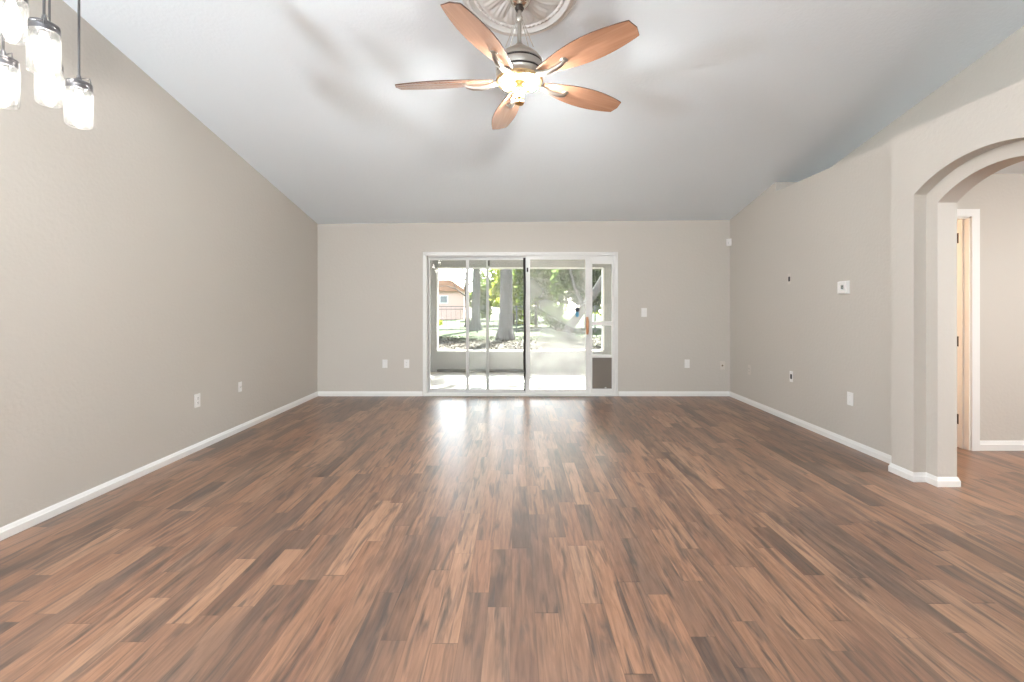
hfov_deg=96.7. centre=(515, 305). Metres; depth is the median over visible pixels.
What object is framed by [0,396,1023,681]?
floor
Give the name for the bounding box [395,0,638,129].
ceiling fan
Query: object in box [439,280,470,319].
house
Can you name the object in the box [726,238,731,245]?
sensor
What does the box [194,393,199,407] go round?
power outlet
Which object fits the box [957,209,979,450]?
door
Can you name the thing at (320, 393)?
baseboard
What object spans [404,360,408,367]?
power outlet
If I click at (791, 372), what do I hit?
outlet
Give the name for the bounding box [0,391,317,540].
baseboard
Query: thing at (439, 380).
floor
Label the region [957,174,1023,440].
wall
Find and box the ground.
[439,313,600,349]
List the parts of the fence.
post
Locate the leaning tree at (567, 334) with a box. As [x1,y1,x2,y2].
[559,269,600,341]
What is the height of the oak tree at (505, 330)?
11.087 m
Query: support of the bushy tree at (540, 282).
on the ground
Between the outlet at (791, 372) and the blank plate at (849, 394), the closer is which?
the blank plate at (849, 394)
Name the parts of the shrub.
stem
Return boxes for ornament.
[575,307,579,316]
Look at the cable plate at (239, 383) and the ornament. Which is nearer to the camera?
the cable plate at (239, 383)
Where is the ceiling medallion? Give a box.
[462,0,576,36]
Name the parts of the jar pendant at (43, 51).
lid, cord, bulb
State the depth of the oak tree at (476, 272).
25.30 m
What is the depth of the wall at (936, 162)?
3.21 m
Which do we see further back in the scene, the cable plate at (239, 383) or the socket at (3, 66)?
the cable plate at (239, 383)
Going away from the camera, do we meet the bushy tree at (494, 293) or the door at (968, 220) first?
the door at (968, 220)
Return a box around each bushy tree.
[469,269,499,319]
[489,269,532,323]
[512,269,558,326]
[550,269,600,328]
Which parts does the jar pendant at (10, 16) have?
bulb, lid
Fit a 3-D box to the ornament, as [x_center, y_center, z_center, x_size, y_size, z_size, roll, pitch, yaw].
[0.862,0.086,6.397,0.070,0.143,0.018,0,0,0]
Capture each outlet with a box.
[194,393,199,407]
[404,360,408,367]
[788,273,790,283]
[790,371,792,381]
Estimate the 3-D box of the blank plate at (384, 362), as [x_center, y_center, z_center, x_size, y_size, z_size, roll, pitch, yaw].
[-1.837,0.809,6.376,0.072,0.118,0.007,0,0,0]
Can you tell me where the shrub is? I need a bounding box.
[543,302,568,337]
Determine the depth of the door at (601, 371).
6.40 m
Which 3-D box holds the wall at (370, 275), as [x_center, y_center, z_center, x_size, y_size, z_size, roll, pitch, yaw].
[0.194,0.027,6.450,6.213,2.570,0.140,0,0,0]
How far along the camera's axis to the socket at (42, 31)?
1.65 m
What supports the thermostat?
attached to the wall at (830, 226)
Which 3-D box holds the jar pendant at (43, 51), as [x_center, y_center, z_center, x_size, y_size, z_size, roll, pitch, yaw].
[-1.722,-1.450,1.660,0.093,1.205,0.093,0,0,-11]
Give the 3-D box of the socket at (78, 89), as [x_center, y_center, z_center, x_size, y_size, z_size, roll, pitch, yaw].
[-1.825,-0.911,1.900,0.034,0.036,0.034,0,0,0]
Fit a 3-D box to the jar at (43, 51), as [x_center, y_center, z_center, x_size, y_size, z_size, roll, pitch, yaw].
[-1.722,-0.932,1.660,0.093,0.171,0.093,0,0,44]
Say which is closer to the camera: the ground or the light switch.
the light switch
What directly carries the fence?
on the ground
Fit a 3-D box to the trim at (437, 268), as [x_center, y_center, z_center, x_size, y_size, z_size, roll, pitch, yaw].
[0.085,0.070,9.010,3.320,1.675,0.080,0,0,0]
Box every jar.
[0,65,20,109]
[25,26,61,78]
[34,65,64,107]
[63,86,93,129]
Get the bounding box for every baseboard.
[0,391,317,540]
[318,391,728,395]
[729,392,960,486]
[980,441,1023,450]
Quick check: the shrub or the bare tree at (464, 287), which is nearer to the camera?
the shrub
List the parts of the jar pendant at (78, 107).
lid, cord, bulb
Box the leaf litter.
[439,335,600,349]
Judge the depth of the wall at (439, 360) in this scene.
9.00 m
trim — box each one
[436,267,603,351]
[437,369,584,371]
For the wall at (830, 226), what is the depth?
4.45 m
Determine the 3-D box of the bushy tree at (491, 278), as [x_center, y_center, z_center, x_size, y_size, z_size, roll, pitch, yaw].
[-2.518,-1.511,43.827,3.930,5.786,3.895,0,0,27]
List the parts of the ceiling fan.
blade, blade, blade, bulb, light stem, bulb, blade, blade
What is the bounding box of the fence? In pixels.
[439,305,600,332]
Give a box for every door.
[423,252,617,395]
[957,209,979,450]
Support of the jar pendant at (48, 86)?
hanging from the pendant canopy
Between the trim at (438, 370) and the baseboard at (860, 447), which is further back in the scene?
the trim at (438, 370)
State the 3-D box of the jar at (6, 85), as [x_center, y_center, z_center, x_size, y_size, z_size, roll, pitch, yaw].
[-1.973,-0.856,1.750,0.093,0.171,0.093,0,0,14]
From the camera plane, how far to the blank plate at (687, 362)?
6.37 m
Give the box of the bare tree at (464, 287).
[439,269,485,326]
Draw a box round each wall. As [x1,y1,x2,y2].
[0,0,317,527]
[318,220,729,395]
[431,260,610,371]
[730,141,891,455]
[830,26,1023,167]
[892,79,1023,476]
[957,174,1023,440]
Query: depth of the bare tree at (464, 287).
29.47 m
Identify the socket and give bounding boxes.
[0,63,9,69]
[37,27,50,35]
[44,65,54,71]
[73,86,84,92]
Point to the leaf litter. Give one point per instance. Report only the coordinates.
(475, 336)
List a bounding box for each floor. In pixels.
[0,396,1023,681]
[431,372,584,388]
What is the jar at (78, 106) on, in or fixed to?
on the jar pendant at (78, 107)
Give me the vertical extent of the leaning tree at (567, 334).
6.598 m
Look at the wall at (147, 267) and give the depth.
3.25 m
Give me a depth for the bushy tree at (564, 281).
25.94 m
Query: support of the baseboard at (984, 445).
attached to the wall at (999, 198)
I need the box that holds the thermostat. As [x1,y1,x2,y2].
[837,281,849,293]
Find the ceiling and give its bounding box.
[63,0,1023,223]
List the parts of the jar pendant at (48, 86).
lid, cord, bulb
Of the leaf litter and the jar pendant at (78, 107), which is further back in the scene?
the leaf litter
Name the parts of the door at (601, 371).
sliding panel, sliding panel, sliding panel, pull handle, pet door panel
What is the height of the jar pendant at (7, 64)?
1.282 m
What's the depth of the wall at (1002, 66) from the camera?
3.44 m
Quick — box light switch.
[641,308,646,316]
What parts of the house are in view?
pane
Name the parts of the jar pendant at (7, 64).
cord, bulb, lid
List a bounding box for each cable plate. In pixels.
[238,382,241,391]
[720,361,724,369]
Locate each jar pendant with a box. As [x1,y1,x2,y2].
[0,0,29,45]
[0,1,20,109]
[25,0,61,78]
[34,0,64,107]
[63,0,93,129]
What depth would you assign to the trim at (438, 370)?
8.99 m
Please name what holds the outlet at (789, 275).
attached to the wall at (830, 226)
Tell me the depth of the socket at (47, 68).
1.94 m
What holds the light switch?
attached to the wall at (370, 275)
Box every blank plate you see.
[382,360,387,367]
[685,360,689,367]
[847,392,852,405]
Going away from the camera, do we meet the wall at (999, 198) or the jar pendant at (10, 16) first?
the jar pendant at (10, 16)
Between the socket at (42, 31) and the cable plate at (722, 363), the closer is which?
the socket at (42, 31)
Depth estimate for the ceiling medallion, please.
2.91 m
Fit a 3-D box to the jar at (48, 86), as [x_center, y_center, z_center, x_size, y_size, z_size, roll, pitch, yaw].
[-2.000,-0.949,1.950,0.093,0.171,0.093,0,0,42]
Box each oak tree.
[469,269,481,330]
[495,269,514,340]
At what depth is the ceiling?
3.72 m

